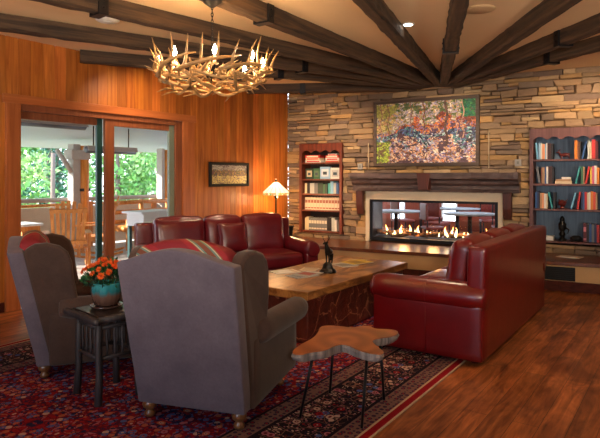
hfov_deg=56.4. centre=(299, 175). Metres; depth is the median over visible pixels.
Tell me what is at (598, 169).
book
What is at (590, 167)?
book
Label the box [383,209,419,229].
dining table
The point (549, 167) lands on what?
book
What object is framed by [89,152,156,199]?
tree
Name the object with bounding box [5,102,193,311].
trim
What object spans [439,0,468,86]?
ceiling beam
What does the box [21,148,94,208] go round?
tree
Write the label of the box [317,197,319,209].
book
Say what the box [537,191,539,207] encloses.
book
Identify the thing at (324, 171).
game box
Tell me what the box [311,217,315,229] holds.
book
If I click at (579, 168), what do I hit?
book
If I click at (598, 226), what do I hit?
book
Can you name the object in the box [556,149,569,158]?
figurine
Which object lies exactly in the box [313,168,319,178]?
game box
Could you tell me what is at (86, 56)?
ceiling beam
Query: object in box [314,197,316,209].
book
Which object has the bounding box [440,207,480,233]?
dining table
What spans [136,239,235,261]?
cushion
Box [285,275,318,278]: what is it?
magazine
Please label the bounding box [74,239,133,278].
porch deck
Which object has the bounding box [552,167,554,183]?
book
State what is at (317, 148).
bookcase
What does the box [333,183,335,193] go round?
book
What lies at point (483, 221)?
dining chair
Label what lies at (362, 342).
table
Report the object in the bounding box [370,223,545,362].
leather sofa
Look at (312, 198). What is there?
book
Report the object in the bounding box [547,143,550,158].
book
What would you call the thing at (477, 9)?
ceiling speaker
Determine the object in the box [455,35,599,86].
ceiling beam
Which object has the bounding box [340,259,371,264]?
magazine
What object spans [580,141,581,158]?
book
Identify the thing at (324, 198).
book
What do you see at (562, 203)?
vase
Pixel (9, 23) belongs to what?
ceiling beam
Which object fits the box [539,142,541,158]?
book
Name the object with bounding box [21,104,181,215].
trim
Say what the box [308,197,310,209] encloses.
book
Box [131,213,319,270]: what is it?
leather sofa
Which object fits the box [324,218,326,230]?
book
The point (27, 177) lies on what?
tree
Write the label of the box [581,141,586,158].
book
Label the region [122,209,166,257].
bar table
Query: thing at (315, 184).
book
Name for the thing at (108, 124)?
door
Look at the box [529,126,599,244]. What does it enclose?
bookcase
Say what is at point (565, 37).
ceiling beam
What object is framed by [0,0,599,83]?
ceiling
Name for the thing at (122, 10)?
ceiling beam
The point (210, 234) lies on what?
cushion
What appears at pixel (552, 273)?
air vent
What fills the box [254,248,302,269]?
seat cushion
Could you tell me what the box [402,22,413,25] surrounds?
recessed light
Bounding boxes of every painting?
[208,162,248,186]
[373,94,479,166]
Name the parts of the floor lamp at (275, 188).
lamp shade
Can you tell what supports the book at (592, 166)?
on the bookcase at (563, 139)
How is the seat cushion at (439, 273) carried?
on the leather sofa at (492, 283)
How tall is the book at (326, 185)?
0.180 m
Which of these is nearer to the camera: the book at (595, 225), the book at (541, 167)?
the book at (595, 225)
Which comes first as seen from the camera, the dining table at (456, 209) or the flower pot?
the flower pot
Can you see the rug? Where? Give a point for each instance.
(31, 405)
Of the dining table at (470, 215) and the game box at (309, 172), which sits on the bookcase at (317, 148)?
the game box at (309, 172)
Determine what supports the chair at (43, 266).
on the rug
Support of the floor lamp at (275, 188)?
on the floor
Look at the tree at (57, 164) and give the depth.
27.40 m
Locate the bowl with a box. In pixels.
[570,235,581,241]
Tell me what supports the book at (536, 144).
on the bookcase at (563, 139)
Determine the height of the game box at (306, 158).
0.040 m
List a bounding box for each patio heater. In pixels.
[21,119,88,129]
[83,126,137,154]
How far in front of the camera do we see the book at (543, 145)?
8.27 m
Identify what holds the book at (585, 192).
on the bookcase at (563, 139)
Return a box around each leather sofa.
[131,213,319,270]
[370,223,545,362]
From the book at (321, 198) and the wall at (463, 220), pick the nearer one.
the book at (321, 198)
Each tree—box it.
[21,147,60,208]
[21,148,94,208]
[23,148,94,203]
[23,148,102,203]
[56,152,156,206]
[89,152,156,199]
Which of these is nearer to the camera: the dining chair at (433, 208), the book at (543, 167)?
the book at (543, 167)
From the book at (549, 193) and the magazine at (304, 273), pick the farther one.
the book at (549, 193)
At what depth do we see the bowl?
8.05 m
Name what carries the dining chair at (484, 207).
on the floor
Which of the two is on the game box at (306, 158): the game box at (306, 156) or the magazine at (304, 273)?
the game box at (306, 156)
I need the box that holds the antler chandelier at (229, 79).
[144,0,278,101]
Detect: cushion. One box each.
[19,230,49,250]
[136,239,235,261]
[152,215,204,242]
[203,214,240,244]
[240,213,284,249]
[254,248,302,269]
[421,269,446,278]
[445,233,491,280]
[482,228,510,238]
[500,223,525,231]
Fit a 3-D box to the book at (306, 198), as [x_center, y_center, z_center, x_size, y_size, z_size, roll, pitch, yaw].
[0.161,0.503,10.394,0.056,0.225,0.171,0,0,30]
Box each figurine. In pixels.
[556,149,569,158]
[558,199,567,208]
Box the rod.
[488,130,489,167]
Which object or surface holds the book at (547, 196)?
on the bookcase at (563, 139)
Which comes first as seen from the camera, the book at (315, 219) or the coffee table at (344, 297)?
the coffee table at (344, 297)
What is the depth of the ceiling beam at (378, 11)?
5.68 m
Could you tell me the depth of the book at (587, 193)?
7.97 m
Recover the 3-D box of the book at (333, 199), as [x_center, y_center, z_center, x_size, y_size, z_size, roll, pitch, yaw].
[0.634,0.503,10.115,0.056,0.225,0.171,0,0,31]
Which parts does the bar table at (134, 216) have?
leg, apron panel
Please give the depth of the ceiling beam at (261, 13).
5.74 m
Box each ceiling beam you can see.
[0,13,423,88]
[30,0,430,87]
[80,49,421,89]
[199,0,435,86]
[246,83,416,94]
[352,0,441,86]
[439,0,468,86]
[446,0,581,86]
[452,13,599,86]
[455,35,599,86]
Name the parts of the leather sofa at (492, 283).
arm panel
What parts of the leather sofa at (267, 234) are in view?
arm panel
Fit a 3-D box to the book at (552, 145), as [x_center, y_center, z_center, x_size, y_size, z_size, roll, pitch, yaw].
[3.739,-0.361,8.287,0.030,0.230,0.170,0,0,31]
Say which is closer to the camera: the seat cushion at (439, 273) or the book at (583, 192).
the seat cushion at (439, 273)
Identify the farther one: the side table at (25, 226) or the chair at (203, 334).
the side table at (25, 226)
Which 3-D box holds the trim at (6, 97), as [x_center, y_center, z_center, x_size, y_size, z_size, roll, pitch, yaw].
[-2.424,-0.860,7.328,0.035,0.100,2.910,0,0,35]
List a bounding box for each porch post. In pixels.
[55,144,90,249]
[157,148,166,207]
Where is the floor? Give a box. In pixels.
[0,227,599,437]
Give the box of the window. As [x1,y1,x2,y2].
[441,203,457,220]
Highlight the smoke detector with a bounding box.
[95,17,119,23]
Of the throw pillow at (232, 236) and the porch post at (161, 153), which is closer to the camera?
the throw pillow at (232, 236)
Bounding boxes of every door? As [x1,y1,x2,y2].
[21,111,101,266]
[103,119,173,276]
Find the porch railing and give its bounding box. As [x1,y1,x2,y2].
[21,194,156,245]
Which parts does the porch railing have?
railing panel, rail, rail, railing post, railing panel, railing post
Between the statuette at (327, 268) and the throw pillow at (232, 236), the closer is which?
the statuette at (327, 268)
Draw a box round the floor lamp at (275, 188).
[263,179,288,212]
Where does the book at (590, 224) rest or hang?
on the bookcase at (563, 139)
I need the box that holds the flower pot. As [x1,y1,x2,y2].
[79,255,122,309]
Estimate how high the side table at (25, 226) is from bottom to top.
0.720 m
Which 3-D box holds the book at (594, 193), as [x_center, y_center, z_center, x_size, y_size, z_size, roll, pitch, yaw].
[4.213,0.354,8.008,0.030,0.250,0.170,0,0,30]
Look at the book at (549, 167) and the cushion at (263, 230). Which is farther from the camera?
the book at (549, 167)
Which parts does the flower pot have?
flower, pot, flower, flower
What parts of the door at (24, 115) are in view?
rail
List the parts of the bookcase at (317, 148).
panel, panel, shelf, shelf, shelf, shelf, shelf, panel, panel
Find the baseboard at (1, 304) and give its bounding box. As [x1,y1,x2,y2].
[0,302,3,312]
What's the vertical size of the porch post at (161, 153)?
2.180 m
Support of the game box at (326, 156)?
on the game box at (326, 159)
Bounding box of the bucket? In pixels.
[289,223,293,235]
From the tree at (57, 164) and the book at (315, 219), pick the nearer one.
the book at (315, 219)
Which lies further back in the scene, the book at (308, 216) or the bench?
the bench
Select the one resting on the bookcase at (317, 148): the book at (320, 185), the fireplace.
the book at (320, 185)
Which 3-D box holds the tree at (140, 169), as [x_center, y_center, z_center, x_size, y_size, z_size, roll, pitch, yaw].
[-5.773,0.706,17.509,3.332,5.607,3.787,0,0,-19]
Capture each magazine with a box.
[269,269,299,273]
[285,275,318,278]
[292,271,323,276]
[298,267,319,270]
[332,263,358,266]
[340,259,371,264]
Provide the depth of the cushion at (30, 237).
4.20 m
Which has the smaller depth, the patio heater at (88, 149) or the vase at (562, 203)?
the vase at (562, 203)
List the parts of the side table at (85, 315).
leg, rail, rail, leg, rail, rail, rail, leg, rail, leg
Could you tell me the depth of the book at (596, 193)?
7.95 m
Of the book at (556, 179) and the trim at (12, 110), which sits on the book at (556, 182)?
the book at (556, 179)
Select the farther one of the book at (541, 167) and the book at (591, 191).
the book at (541, 167)
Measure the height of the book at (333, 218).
0.240 m
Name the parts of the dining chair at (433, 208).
backrest, seat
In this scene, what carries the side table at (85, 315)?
on the rug
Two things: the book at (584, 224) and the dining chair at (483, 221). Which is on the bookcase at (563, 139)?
the book at (584, 224)
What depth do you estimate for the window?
15.58 m
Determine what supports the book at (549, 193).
on the bookcase at (563, 139)
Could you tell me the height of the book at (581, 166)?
0.250 m
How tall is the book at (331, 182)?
0.220 m
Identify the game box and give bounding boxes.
[305,155,324,157]
[305,160,324,162]
[306,158,324,159]
[306,169,312,178]
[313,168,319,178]
[320,167,330,178]
[325,155,338,157]
[325,158,338,160]
[330,168,338,178]
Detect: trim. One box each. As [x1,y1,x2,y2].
[2,93,195,122]
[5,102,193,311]
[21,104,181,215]
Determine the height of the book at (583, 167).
0.240 m
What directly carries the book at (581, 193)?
on the bookcase at (563, 139)
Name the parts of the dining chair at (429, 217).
leg, seat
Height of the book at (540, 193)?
0.230 m
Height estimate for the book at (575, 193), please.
0.238 m
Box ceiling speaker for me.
[467,5,495,13]
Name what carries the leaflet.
on the raised hearth
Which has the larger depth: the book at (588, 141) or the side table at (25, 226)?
the side table at (25, 226)
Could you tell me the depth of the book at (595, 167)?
7.93 m
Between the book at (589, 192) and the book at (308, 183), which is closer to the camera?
the book at (589, 192)
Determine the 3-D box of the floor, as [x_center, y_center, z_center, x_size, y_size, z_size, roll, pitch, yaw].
[1.856,1.550,6.402,18.148,0.100,21.298,0,0,2]
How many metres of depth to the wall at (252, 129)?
8.54 m
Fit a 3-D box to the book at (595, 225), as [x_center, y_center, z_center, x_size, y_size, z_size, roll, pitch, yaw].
[4.225,0.814,8.001,0.030,0.260,0.170,0,0,30]
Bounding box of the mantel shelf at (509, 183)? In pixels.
[349,172,520,219]
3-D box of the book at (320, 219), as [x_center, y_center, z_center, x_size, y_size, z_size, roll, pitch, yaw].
[0.413,0.877,10.245,0.052,0.225,0.171,0,0,31]
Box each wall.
[0,35,287,311]
[287,66,599,255]
[383,202,494,231]
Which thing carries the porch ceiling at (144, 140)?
attached to the wall at (252, 129)
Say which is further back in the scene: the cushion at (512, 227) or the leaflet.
the leaflet
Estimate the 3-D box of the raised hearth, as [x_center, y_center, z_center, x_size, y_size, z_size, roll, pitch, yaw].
[2.761,1.308,8.050,7.392,0.385,1.088,0,0,31]
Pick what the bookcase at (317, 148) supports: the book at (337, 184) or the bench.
the book at (337, 184)
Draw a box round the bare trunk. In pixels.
[50,153,55,203]
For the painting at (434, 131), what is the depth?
9.04 m
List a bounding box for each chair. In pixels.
[7,230,131,377]
[43,200,92,265]
[74,195,124,258]
[117,239,307,429]
[391,202,414,235]
[419,203,442,236]
[420,203,446,237]
[424,203,450,232]
[479,204,491,232]
[479,219,494,232]
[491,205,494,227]
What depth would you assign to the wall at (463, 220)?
15.60 m
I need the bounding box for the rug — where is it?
[0,316,466,437]
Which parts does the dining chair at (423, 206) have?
backrest, seat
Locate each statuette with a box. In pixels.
[319,235,336,273]
[558,216,568,240]
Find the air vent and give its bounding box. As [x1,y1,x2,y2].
[545,266,574,280]
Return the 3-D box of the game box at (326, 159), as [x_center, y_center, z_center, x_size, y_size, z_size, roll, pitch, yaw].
[0.625,-0.299,10.114,0.270,0.050,0.202,0,0,30]
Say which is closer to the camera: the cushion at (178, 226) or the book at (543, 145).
the cushion at (178, 226)
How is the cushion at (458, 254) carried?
on the leather sofa at (492, 283)
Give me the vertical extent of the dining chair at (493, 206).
0.950 m
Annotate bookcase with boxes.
[299,143,343,233]
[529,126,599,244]
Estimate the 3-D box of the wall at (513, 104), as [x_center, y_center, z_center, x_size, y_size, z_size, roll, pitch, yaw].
[2.993,-0.024,8.865,7.235,3.069,0.551,0,0,31]
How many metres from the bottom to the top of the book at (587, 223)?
0.260 m
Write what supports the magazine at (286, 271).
on the coffee table at (344, 297)
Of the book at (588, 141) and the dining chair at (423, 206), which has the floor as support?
the dining chair at (423, 206)
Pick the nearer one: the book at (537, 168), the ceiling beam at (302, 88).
the book at (537, 168)
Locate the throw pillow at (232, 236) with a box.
[217,222,247,250]
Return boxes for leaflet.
[556,255,582,258]
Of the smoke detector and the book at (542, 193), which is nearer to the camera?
the smoke detector
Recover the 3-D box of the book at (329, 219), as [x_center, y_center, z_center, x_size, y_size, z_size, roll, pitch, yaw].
[0.569,0.864,10.154,0.090,0.250,0.170,0,0,31]
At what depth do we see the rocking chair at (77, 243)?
8.70 m
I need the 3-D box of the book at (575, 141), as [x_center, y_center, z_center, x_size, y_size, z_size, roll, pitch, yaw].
[4.011,-0.381,8.127,0.038,0.270,0.170,0,0,30]
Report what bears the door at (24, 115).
in the wall at (252, 129)
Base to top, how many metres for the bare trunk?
4.102 m
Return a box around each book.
[305,197,307,208]
[307,182,313,192]
[307,216,312,229]
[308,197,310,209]
[310,183,313,192]
[311,197,313,209]
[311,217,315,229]
[314,183,317,193]
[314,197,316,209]
[314,217,318,229]
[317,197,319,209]
[318,183,327,193]
[319,217,323,230]
[320,197,322,209]
[323,197,326,209]
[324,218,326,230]
[325,184,327,193]
[326,197,330,209]
[327,216,332,230]
[329,197,334,209]
[330,181,337,193]
[332,197,335,209]
[332,217,338,230]
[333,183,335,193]
[335,197,338,209]
[335,219,338,230]
[336,183,338,193]
[535,143,538,158]
[535,192,536,207]
[536,167,540,183]
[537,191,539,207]
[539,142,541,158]
[540,193,541,207]
[541,167,542,183]
[542,144,544,158]
[542,193,544,207]
[543,167,544,183]
[546,167,547,183]
[546,193,548,208]
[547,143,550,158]
[548,166,552,183]
[548,192,552,208]
[551,144,553,158]
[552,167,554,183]
[553,192,556,208]
[555,181,572,183]
[556,179,570,180]
[570,192,576,208]
[574,140,577,158]
[575,167,580,183]
[577,192,581,208]
[578,141,579,158]
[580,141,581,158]
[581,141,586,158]
[581,166,582,183]
[581,193,582,208]
[583,167,584,183]
[583,192,584,209]
[583,223,586,241]
[585,166,589,183]
[585,192,587,209]
[587,140,589,158]
[587,193,588,209]
[587,223,588,241]
[589,192,590,209]
[589,223,591,241]
[590,142,591,158]
[590,167,591,183]
[591,191,593,209]
[592,140,595,158]
[592,166,593,183]
[592,224,593,242]
[593,192,595,209]
[594,166,596,183]
[594,224,596,242]
[595,141,597,158]
[596,193,597,209]
[597,168,599,183]
[597,224,599,242]
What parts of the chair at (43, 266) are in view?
leg, arm panel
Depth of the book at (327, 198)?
10.10 m
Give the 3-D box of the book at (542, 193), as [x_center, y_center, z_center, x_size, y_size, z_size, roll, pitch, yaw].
[3.632,0.367,8.350,0.028,0.225,0.170,0,0,31]
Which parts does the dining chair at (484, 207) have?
backrest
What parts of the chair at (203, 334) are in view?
leg, leg, arm panel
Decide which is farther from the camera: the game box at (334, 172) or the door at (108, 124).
the game box at (334, 172)
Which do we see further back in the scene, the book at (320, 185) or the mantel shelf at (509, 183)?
the book at (320, 185)
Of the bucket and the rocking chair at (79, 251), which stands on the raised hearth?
the bucket
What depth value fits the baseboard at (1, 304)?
6.14 m
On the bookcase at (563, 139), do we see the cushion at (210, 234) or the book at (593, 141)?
the book at (593, 141)
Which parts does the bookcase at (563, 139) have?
panel, panel, shelf, shelf, shelf, shelf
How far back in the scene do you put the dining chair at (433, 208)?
12.24 m
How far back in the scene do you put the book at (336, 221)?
10.04 m
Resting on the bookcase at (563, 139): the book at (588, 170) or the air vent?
the book at (588, 170)
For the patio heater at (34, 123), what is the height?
0.433 m
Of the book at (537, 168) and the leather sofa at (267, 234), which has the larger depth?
the book at (537, 168)
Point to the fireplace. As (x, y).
(374, 200)
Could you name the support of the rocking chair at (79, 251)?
on the porch deck
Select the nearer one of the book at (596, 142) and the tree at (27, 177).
the book at (596, 142)
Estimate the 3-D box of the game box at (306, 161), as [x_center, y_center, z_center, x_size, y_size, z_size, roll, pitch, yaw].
[0.289,-0.266,10.312,0.330,0.045,0.202,0,0,31]
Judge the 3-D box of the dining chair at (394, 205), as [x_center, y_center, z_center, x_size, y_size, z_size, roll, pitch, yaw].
[2.424,1.025,13.230,0.430,0.950,0.440,0,0,-17]
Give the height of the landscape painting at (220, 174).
0.390 m
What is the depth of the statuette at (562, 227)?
8.17 m
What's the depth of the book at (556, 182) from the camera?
8.12 m
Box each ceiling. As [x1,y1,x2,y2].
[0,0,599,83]
[21,103,288,152]
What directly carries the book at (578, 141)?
on the bookcase at (563, 139)
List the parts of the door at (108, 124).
rail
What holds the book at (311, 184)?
on the bookcase at (317, 148)
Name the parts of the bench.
leg, leg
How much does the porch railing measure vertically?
1.070 m
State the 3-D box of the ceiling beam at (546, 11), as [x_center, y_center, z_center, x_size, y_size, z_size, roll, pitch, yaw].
[2.191,-1.472,4.018,0.149,0.155,9.528,0,0,2]
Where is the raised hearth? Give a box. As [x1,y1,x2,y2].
[294,236,599,293]
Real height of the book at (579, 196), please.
0.251 m
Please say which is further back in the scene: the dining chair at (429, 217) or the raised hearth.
the dining chair at (429, 217)
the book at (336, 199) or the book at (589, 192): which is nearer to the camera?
the book at (589, 192)
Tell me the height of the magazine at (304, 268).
0.006 m
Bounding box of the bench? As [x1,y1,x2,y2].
[114,198,166,250]
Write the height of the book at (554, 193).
0.240 m
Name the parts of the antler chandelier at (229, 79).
frame, chain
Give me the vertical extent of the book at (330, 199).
0.225 m
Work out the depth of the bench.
11.93 m
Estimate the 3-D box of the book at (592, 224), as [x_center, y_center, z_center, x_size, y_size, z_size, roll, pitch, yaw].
[4.198,0.819,8.017,0.030,0.250,0.170,0,0,30]
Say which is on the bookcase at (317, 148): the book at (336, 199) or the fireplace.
the book at (336, 199)
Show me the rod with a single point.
(488, 130)
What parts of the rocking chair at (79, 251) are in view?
leg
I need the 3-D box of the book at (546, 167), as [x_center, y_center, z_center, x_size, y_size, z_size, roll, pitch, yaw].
[3.684,-0.012,8.319,0.024,0.250,0.170,0,0,31]
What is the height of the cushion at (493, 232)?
0.572 m
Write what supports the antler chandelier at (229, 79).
hanging from the ceiling beam at (261, 13)
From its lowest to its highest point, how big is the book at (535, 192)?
0.240 m
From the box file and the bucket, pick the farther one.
the bucket
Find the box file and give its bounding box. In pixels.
[546,235,554,240]
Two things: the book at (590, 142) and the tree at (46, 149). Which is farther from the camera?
the tree at (46, 149)
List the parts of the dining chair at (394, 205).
leg, backrest, seat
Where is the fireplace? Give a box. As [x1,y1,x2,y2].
[366,191,503,244]
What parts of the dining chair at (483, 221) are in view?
seat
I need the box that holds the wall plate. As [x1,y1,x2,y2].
[515,159,521,165]
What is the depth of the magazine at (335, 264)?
6.31 m
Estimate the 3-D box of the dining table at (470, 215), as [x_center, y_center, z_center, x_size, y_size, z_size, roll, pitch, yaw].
[3.413,1.123,11.258,1.040,0.755,1.040,0,0,30]
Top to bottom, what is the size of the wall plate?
0.100 m
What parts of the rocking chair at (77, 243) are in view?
rail, rail, leg, leg, armrest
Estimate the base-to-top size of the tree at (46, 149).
8.359 m
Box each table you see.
[21,222,43,235]
[63,299,137,406]
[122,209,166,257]
[268,256,407,342]
[291,325,398,427]
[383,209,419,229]
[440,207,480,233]
[443,212,494,232]

